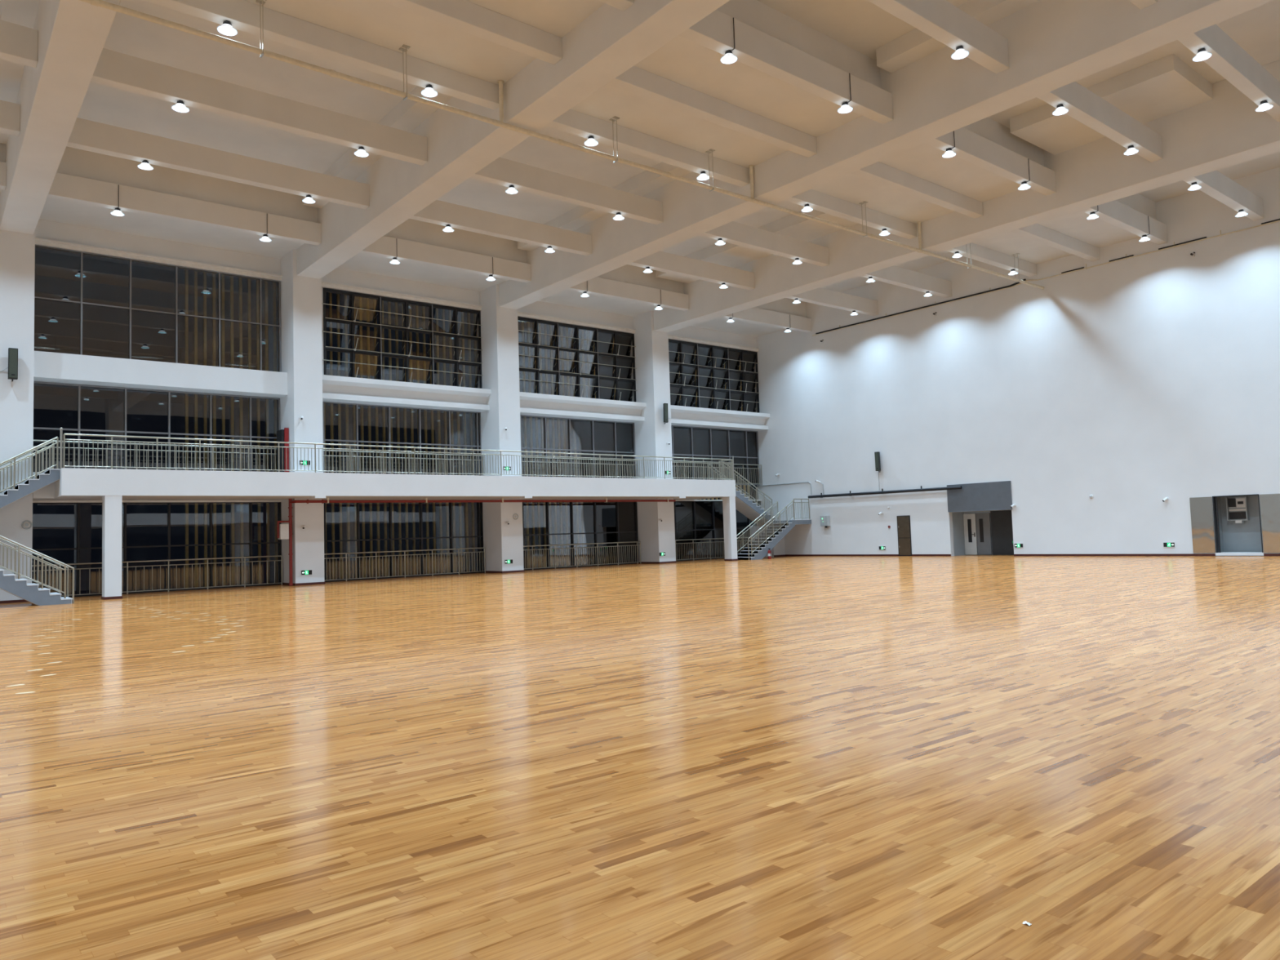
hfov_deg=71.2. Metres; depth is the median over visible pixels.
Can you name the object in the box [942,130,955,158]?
pendant lamp
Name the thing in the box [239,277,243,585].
fin
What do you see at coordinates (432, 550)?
guard railing
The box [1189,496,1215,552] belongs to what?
panel
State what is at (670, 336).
ledge
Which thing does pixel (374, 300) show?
fin
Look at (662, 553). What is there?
exit sign
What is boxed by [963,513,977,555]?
door
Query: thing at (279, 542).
window
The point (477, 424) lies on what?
window
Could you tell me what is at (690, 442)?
window
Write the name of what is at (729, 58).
pendant lamp
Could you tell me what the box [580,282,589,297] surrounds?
pendant lamp
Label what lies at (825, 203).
beam
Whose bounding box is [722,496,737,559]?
column
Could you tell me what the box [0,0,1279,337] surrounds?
ceiling
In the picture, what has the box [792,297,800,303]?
pendant lamp
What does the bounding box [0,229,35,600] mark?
column
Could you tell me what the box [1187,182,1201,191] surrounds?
pendant lamp
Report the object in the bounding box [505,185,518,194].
pendant lamp
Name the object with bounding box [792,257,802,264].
pendant lamp
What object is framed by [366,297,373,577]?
fin
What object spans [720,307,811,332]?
beam
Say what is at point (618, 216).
pendant lamp
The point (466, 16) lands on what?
beam
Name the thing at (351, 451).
guard railing
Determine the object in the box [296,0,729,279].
ceiling beam
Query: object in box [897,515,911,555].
door
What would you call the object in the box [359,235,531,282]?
beam
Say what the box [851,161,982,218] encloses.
beam
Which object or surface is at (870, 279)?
pendant lamp
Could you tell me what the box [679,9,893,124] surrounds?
beam
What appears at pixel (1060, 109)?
pendant lamp
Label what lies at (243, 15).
beam
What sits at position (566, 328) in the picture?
fin
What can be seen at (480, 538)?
window
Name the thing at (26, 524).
wall speaker
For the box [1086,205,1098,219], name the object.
pendant lamp
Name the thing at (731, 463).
guard railing
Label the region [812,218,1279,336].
conduit
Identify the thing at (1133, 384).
wall
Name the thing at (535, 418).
fin
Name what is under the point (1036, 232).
beam
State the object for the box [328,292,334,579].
fin
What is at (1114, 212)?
beam
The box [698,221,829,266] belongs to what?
beam
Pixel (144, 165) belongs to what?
pendant lamp
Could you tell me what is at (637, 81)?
beam
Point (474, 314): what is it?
fin
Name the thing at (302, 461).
exit sign
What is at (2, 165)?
beam
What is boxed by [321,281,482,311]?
ledge
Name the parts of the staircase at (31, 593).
post, post, post, post, rail, rail, handrail, rail, rail, handrail, rail, rail, handrail, post, rail, rail, handrail, post, post, post, post, post, post, post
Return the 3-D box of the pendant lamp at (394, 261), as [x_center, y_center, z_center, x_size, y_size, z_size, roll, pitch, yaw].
[-9.921,-9.254,36.154,0.414,0.938,0.418,1,-4,-39]
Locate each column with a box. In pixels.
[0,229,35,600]
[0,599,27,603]
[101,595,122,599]
[102,495,122,596]
[277,248,324,583]
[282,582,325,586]
[475,284,524,571]
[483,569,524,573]
[630,311,675,561]
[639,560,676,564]
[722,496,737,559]
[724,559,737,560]
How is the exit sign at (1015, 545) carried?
attached to the wall at (1133, 384)
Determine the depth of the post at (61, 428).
29.25 m
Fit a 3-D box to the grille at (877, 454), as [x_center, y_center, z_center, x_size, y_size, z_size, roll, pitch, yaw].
[12.747,-1.003,48.075,0.049,0.960,0.226,1,-4,-39]
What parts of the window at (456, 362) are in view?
sash, sash, sash, sash, sash, sash, post, sash, sash, sash, guard rail, guard rail, guard rail, guard rail, guard rail, sash, sash, sash, post, sash, sash, sash, sash, sash, sash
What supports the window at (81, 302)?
on the beam at (49, 366)
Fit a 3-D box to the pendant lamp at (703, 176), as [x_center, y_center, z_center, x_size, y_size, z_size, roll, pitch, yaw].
[2.008,-9.718,28.462,0.414,0.197,0.414,1,-4,-39]
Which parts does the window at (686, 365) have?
pane, pane, sash, pane, sash, sash, sash, sash, pane, sash, pane, pane, post, sash, pane, sash, pane, sash, pane, guard rail, guard rail, guard rail, guard rail, guard rail, sash, pane, sash, pane, pane, sash, post, sash, sash, pane, sash, pane, pane, sash, pane, sash, pane, sash, pane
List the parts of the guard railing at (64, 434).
post, post, post, post, post, post, post, post, post, rail, handrail, rail, post, post, post, post, post, post, post, post, post, post, post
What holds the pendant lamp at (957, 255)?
hanging from the beam at (980, 253)
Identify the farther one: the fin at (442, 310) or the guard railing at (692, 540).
the guard railing at (692, 540)
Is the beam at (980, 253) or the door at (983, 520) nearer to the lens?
the beam at (980, 253)
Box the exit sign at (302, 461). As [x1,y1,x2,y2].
[298,460,310,465]
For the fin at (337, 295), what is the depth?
39.34 m
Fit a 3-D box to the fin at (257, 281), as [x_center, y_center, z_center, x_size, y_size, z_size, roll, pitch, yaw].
[-15.892,-2.245,37.224,0.100,13.200,0.100,1,-4,-39]
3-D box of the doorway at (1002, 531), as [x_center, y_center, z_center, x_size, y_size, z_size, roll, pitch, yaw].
[17.363,2.535,44.299,1.220,2.400,3.720,1,-4,-39]
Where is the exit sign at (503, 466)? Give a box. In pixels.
[502,466,511,471]
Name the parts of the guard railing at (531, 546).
post, post, post, rail, handrail, rail, post, post, post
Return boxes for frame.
[1212,493,1263,552]
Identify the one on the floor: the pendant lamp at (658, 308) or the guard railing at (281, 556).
the guard railing at (281, 556)
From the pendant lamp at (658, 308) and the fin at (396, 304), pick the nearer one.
the fin at (396, 304)
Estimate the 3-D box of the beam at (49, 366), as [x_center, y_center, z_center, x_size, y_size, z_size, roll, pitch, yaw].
[-18.150,-3.954,34.246,8.680,0.920,1.150,1,-4,-39]
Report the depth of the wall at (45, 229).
38.58 m
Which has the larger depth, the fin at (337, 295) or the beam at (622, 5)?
the fin at (337, 295)
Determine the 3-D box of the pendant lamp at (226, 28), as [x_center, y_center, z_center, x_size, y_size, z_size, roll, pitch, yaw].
[-9.010,-9.901,19.507,0.414,0.197,0.414,1,-4,-39]
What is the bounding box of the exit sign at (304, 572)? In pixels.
[301,569,312,575]
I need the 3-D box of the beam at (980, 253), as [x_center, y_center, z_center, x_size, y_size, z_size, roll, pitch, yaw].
[15.031,-9.859,39.089,8.690,0.520,0.360,1,-4,-39]
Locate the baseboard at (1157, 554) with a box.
[785,553,1279,555]
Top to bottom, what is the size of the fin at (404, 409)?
13.200 m
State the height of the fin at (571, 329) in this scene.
13.200 m
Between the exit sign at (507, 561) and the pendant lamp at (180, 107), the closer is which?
the pendant lamp at (180, 107)
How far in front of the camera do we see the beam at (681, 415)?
52.16 m
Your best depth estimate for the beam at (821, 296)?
46.49 m
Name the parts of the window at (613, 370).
sash, sash, sash, sash, sash, sash, post, sash, sash, sash, guard rail, guard rail, guard rail, guard rail, guard rail, sash, sash, sash, pane, pane, pane, post, sash, pane, sash, pane, sash, pane, pane, sash, sash, sash, pane, pane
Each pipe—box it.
[79,0,1044,288]
[276,497,675,586]
[808,485,962,497]
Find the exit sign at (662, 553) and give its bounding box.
[658,551,665,555]
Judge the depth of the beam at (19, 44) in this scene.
20.67 m
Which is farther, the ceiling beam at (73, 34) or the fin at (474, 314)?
the fin at (474, 314)
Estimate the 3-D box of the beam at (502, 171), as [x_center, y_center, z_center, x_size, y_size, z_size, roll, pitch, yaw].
[-2.539,-9.940,30.478,8.440,0.770,0.360,1,-4,-39]
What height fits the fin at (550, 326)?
13.200 m
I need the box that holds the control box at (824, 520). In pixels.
[820,515,830,528]
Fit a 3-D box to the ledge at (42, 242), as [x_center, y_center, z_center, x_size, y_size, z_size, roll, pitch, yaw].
[-18.340,-8.479,34.573,8.680,0.200,0.200,1,-4,-39]
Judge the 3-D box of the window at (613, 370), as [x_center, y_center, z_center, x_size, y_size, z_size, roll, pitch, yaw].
[-3.487,-6.141,46.756,8.093,3.930,0.568,1,-4,-39]
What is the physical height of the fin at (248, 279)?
13.200 m
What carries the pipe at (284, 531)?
attached to the balcony slab
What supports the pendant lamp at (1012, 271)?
hanging from the beam at (980, 253)
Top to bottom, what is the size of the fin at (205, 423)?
13.200 m
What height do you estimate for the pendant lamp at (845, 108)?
0.938 m
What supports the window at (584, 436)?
attached to the beam at (531, 403)
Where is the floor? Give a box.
[0,555,1279,959]
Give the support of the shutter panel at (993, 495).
attached to the wall at (1133, 384)
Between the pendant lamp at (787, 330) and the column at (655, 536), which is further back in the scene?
the pendant lamp at (787, 330)
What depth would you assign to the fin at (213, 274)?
36.12 m
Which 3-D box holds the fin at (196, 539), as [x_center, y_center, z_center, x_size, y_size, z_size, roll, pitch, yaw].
[-17.747,-2.276,35.717,0.100,13.200,0.100,1,-4,-39]
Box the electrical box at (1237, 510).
[1226,497,1248,523]
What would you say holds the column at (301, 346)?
on the floor
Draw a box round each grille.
[8,348,17,377]
[664,403,667,422]
[875,452,879,470]
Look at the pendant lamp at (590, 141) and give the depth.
25.74 m
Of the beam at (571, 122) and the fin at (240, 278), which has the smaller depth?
the beam at (571, 122)
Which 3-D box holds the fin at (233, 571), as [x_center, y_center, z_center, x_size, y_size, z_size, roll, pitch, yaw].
[-16.687,-2.259,36.578,0.100,13.200,0.100,1,-4,-39]
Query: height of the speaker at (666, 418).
1.081 m
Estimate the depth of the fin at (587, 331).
48.29 m
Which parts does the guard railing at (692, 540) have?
rail, handrail, rail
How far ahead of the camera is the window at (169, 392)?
34.48 m
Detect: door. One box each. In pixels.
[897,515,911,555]
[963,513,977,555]
[975,513,991,555]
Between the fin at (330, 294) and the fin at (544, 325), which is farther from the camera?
the fin at (544, 325)
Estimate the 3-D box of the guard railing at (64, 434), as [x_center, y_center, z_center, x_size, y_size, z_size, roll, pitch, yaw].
[-6.918,-0.762,39.041,30.910,1.150,0.059,1,-4,-39]
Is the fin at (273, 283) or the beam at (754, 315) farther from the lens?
the beam at (754, 315)
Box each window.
[32,502,281,597]
[33,381,279,471]
[34,244,280,372]
[321,288,483,388]
[322,401,481,475]
[324,502,484,582]
[517,316,637,401]
[520,414,635,478]
[522,502,639,570]
[668,338,759,413]
[671,425,759,484]
[673,501,760,561]
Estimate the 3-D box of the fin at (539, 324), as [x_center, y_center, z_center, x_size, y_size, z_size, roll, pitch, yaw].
[-5.027,-2.064,46.054,0.100,13.200,0.100,1,-4,-39]
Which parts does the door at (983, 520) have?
glass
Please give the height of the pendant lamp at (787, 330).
0.938 m
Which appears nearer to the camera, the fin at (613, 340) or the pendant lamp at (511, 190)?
the pendant lamp at (511, 190)
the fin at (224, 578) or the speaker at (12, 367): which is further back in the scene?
the fin at (224, 578)
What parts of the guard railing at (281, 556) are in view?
post, rail, handrail, post, rail, post, post, post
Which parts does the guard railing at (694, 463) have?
rail, handrail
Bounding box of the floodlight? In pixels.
[815,480,823,494]
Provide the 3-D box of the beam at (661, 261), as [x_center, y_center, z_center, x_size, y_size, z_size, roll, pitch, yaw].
[2.006,-9.524,39.894,8.580,0.770,0.360,1,-4,-39]
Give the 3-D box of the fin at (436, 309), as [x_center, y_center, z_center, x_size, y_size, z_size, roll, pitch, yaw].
[-9.532,-2.139,42.393,0.100,13.200,0.100,1,-4,-39]
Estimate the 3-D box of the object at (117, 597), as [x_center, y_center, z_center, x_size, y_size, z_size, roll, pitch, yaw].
[-17.775,3.959,30.071,0.540,0.090,0.580,1,-4,-39]
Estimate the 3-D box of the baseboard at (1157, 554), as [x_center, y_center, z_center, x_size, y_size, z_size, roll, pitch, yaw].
[22.014,3.115,37.103,0.022,0.095,42.300,1,-4,-39]
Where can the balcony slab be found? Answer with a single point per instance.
(73, 484)
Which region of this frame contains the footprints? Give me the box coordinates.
[6,602,246,693]
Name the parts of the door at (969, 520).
glass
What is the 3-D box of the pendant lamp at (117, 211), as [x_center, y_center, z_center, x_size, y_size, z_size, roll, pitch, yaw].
[-17.526,-9.381,29.974,0.414,0.938,0.418,1,-4,-39]
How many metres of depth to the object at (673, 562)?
47.78 m
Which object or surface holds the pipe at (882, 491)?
attached to the wall at (1133, 384)
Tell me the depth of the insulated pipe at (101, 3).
23.34 m
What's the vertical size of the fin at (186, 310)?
13.200 m
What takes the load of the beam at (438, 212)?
attached to the ceiling beam at (1053, 44)
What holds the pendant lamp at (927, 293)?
hanging from the beam at (895, 275)
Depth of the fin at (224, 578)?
36.33 m
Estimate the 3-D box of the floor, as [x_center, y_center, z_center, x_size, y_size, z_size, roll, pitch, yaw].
[-1.254,2.955,19.531,61.700,0.200,44.400,1,-4,-39]
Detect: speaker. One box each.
[0,347,17,381]
[21,520,31,528]
[512,513,518,519]
[662,403,670,423]
[874,451,880,482]
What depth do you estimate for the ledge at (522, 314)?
46.68 m
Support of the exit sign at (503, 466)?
attached to the column at (502, 541)
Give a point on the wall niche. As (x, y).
(1245, 537)
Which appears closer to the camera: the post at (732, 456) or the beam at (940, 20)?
the beam at (940, 20)
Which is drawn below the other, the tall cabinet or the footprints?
the footprints
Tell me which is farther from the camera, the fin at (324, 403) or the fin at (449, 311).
the fin at (449, 311)
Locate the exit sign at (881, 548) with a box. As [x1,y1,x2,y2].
[878,546,885,550]
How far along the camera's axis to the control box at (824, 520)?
50.89 m
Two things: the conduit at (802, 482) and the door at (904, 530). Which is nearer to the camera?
the door at (904, 530)
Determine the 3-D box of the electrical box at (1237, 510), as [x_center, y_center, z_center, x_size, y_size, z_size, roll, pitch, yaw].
[23.998,1.213,35.883,0.229,1.040,0.700,1,-4,-39]
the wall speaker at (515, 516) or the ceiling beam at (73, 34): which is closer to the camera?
the ceiling beam at (73, 34)
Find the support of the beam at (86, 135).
attached to the ceiling beam at (611, 41)
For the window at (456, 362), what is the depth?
40.71 m
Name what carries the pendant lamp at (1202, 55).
hanging from the beam at (1228, 59)
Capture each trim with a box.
[32,500,281,502]
[675,499,761,501]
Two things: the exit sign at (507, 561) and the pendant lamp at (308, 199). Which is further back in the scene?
the exit sign at (507, 561)
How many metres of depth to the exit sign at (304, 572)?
35.70 m
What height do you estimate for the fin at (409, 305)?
13.200 m
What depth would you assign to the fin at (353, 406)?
39.64 m
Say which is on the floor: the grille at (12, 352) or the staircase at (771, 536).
the staircase at (771, 536)
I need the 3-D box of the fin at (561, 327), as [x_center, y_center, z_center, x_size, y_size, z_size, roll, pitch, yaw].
[-3.967,-2.047,46.915,0.100,13.200,0.100,1,-4,-39]
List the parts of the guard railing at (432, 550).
post, post, rail, handrail, post, rail, post, post, post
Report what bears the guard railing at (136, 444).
on the balcony slab
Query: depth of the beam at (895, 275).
43.03 m
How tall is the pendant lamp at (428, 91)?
0.197 m
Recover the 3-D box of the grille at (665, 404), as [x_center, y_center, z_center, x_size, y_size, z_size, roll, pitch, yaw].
[1.420,-3.610,47.938,0.223,0.960,0.049,1,-4,-39]
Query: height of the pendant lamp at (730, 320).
0.938 m
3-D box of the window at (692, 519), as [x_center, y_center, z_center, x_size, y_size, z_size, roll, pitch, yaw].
[4.112,2.914,52.302,8.590,3.430,0.130,1,-4,-39]
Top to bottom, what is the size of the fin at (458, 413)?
13.200 m
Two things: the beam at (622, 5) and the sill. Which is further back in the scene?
the sill
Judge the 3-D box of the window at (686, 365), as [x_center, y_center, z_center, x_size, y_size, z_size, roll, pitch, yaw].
[4.096,-6.013,52.931,8.093,3.930,0.587,1,-4,-39]
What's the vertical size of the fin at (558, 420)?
13.200 m
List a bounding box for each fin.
[184,269,188,587]
[194,271,198,587]
[203,271,207,586]
[212,273,216,586]
[221,275,226,586]
[230,275,235,585]
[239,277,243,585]
[247,278,251,584]
[256,280,261,583]
[264,280,269,583]
[272,282,278,582]
[324,403,327,579]
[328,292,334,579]
[336,293,342,578]
[343,294,350,578]
[352,313,357,577]
[359,297,365,577]
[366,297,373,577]
[373,298,380,577]
[382,300,387,576]
[387,301,395,576]
[395,302,401,575]
[401,303,408,575]
[408,304,416,574]
[415,305,420,574]
[422,306,429,573]
[429,337,436,573]
[435,307,443,573]
[441,309,449,573]
[448,310,455,572]
[456,315,462,572]
[461,311,469,572]
[467,312,475,571]
[473,313,481,570]
[517,320,519,391]
[521,320,529,568]
[527,321,535,568]
[532,322,541,567]
[537,323,546,567]
[543,324,552,567]
[549,324,558,566]
[555,331,563,566]
[560,326,568,565]
[565,327,574,564]
[570,328,579,565]
[581,329,584,391]
[586,329,589,350]
[612,340,615,399]
[693,351,701,499]
[738,361,746,497]
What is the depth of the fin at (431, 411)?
42.03 m
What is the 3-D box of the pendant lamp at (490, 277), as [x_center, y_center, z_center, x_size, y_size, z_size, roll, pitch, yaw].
[-6.507,-9.197,38.929,0.414,0.938,0.418,1,-4,-39]
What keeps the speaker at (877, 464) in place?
attached to the wall at (1133, 384)
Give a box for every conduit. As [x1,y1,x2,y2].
[757,481,812,494]
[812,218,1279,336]
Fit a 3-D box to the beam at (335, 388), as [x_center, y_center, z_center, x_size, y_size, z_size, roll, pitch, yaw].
[-10.655,-3.854,40.261,8.240,1.000,1.270,1,-4,-39]
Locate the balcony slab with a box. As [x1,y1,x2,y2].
[32,467,735,500]
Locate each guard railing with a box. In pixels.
[31,555,282,595]
[33,440,276,471]
[62,433,733,479]
[323,449,483,475]
[324,546,485,581]
[520,456,638,478]
[523,541,640,569]
[672,461,762,484]
[675,537,753,560]
[719,460,732,479]
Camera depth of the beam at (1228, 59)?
23.25 m
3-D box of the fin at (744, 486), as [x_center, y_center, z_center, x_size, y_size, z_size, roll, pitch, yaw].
[6.367,-1.875,55.315,0.100,13.200,0.100,1,-4,-39]
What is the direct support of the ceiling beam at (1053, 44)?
attached to the ceiling
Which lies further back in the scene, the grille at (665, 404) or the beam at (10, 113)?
the grille at (665, 404)
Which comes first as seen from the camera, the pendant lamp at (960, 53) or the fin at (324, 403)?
the pendant lamp at (960, 53)
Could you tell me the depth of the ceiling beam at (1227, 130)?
31.37 m
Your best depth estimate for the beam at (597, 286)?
43.77 m
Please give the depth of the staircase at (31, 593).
28.52 m
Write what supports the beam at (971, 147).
attached to the ceiling beam at (1053, 44)
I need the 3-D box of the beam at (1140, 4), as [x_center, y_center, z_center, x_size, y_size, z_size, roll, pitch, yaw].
[8.120,-11.055,17.385,8.440,0.770,0.360,1,-4,-39]
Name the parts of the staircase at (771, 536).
handrail, handrail, rail, rail, rail, handrail, rail, handrail, rail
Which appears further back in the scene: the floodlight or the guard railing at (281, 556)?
the floodlight
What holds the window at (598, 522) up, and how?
on the floor
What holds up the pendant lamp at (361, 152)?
hanging from the beam at (115, 69)
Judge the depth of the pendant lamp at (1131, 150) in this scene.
27.56 m
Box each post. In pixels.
[59,427,62,468]
[732,456,734,479]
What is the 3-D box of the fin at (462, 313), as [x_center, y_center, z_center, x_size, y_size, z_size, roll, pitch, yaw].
[-8.472,-2.122,43.254,0.100,13.200,0.100,1,-4,-39]
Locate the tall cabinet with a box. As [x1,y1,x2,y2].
[276,427,288,471]
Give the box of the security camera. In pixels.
[1162,497,1168,502]
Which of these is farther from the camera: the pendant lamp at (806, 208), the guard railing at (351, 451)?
the guard railing at (351, 451)
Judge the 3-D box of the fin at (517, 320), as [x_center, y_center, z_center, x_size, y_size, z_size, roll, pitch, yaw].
[-6.087,-2.082,45.193,0.100,13.200,0.100,1,-4,-39]
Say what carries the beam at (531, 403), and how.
attached to the column at (502, 541)
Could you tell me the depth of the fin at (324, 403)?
38.81 m
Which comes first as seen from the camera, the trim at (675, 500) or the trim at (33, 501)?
the trim at (33, 501)
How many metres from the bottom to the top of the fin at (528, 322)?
13.200 m
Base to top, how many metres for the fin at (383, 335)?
13.200 m
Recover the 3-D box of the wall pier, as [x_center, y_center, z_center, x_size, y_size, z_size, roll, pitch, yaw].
[7.700,3.689,53.929,1.000,1.850,1.850,1,-4,-39]
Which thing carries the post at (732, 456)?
on the balcony slab
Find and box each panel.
[946,480,1012,512]
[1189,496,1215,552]
[1259,493,1279,552]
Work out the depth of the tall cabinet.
36.21 m
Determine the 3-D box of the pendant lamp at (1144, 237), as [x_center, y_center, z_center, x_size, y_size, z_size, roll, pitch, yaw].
[20.463,-10.208,36.289,0.414,0.938,0.418,1,-4,-39]
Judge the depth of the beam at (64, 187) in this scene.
31.05 m
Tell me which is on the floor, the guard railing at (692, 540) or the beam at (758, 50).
the guard railing at (692, 540)
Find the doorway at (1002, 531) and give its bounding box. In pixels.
[951,510,1013,555]
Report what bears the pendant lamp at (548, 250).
hanging from the beam at (438, 212)
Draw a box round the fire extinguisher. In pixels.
[768,548,771,559]
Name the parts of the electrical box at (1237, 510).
din rail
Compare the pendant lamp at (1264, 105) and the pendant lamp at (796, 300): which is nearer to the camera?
the pendant lamp at (1264, 105)
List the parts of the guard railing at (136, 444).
post, rail, handrail, post, post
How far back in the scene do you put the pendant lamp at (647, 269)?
38.55 m
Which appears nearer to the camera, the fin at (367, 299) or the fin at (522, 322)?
the fin at (367, 299)
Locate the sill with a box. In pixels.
[1215,552,1263,555]
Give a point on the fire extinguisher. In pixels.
(769, 550)
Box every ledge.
[35,237,282,280]
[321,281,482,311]
[517,311,635,333]
[668,334,759,351]
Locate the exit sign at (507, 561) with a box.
[504,559,512,564]
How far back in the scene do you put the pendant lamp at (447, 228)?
32.58 m
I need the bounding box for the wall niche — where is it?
[1217,495,1262,552]
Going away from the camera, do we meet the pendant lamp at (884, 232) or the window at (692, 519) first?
the pendant lamp at (884, 232)
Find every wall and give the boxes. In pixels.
[35,219,756,374]
[754,167,1279,555]
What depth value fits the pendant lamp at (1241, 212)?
33.62 m
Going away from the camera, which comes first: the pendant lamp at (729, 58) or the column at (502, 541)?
the pendant lamp at (729, 58)
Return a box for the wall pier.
[750,525,785,556]
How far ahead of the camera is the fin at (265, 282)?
37.41 m
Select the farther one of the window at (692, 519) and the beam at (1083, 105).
the window at (692, 519)
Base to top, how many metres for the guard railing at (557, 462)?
1.250 m
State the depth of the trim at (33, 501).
33.76 m
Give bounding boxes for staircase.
[0,436,74,605]
[707,461,811,559]
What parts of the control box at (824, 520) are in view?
door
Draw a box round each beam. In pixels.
[0,0,120,234]
[0,19,38,67]
[0,99,20,136]
[0,161,6,190]
[33,351,287,398]
[47,172,321,245]
[66,117,369,208]
[90,48,427,165]
[143,0,499,110]
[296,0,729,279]
[322,374,490,412]
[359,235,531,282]
[377,0,562,64]
[408,200,591,255]
[469,157,662,224]
[498,0,1273,309]
[519,391,646,422]
[546,109,749,186]
[565,276,688,311]
[599,0,634,11]
[607,66,817,157]
[627,251,755,289]
[653,59,1279,333]
[670,404,769,431]
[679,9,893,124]
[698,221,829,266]
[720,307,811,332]
[784,189,916,239]
[786,287,878,315]
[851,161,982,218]
[860,266,951,297]
[867,0,1008,73]
[925,127,1056,195]
[946,242,1036,276]
[1009,223,1099,261]
[1037,81,1163,162]
[1081,200,1167,244]
[1128,0,1157,9]
[1177,24,1279,121]
[1183,170,1264,221]
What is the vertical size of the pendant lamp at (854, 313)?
0.197 m
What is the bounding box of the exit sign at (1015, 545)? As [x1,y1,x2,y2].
[1013,543,1023,547]
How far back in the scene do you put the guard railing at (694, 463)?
53.50 m
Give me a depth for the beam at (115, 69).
23.92 m
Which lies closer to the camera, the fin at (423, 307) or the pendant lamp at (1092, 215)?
the pendant lamp at (1092, 215)
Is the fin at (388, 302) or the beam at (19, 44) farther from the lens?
the fin at (388, 302)
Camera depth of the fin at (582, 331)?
48.02 m
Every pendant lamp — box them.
[110,184,124,216]
[137,160,153,170]
[171,100,189,112]
[217,20,237,35]
[259,214,271,241]
[302,194,315,203]
[354,146,368,156]
[389,250,399,264]
[421,84,437,97]
[442,224,453,231]
[485,257,495,280]
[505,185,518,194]
[544,245,555,253]
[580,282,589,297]
[583,135,598,146]
[613,212,624,220]
[643,266,653,273]
[654,289,662,310]
[696,171,709,180]
[715,238,725,245]
[719,282,728,288]
[720,17,737,64]
[726,313,734,322]
[784,314,791,332]
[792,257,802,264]
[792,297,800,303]
[800,204,813,212]
[837,73,853,113]
[849,310,857,315]
[866,276,875,282]
[879,228,889,235]
[923,291,932,296]
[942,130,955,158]
[951,45,968,59]
[951,251,962,257]
[1008,269,1017,275]
[1017,158,1031,190]
[1052,103,1068,115]
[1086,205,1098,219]
[1123,145,1138,155]
[1138,215,1150,241]
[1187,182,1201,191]
[1191,48,1212,62]
[1235,208,1248,217]
[1255,100,1273,111]
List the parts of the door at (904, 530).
door, door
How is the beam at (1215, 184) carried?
attached to the ceiling beam at (1227, 130)
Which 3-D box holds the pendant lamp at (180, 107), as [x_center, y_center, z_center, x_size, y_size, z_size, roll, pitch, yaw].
[-11.782,-9.611,22.912,0.414,0.197,0.414,1,-4,-39]
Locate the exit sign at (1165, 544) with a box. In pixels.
[1163,542,1175,546]
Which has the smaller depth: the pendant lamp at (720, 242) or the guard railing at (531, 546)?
the pendant lamp at (720, 242)
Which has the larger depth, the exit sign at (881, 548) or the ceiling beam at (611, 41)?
the exit sign at (881, 548)
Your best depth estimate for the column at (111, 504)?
29.97 m
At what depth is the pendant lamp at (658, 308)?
44.87 m
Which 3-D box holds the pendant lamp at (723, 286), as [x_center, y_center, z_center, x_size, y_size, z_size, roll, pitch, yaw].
[3.867,-9.010,41.352,0.414,0.197,0.414,1,-4,-39]
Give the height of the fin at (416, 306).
13.200 m
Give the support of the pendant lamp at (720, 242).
hanging from the beam at (733, 233)
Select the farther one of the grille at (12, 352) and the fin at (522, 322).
the fin at (522, 322)
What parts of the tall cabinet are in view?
panel, door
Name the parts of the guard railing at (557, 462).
handrail, rail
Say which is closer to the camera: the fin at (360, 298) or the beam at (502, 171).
the beam at (502, 171)
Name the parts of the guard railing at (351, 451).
post, post, rail, handrail, post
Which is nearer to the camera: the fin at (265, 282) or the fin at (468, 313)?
the fin at (265, 282)
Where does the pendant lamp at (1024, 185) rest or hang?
hanging from the beam at (971, 147)
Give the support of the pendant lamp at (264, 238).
hanging from the beam at (64, 187)

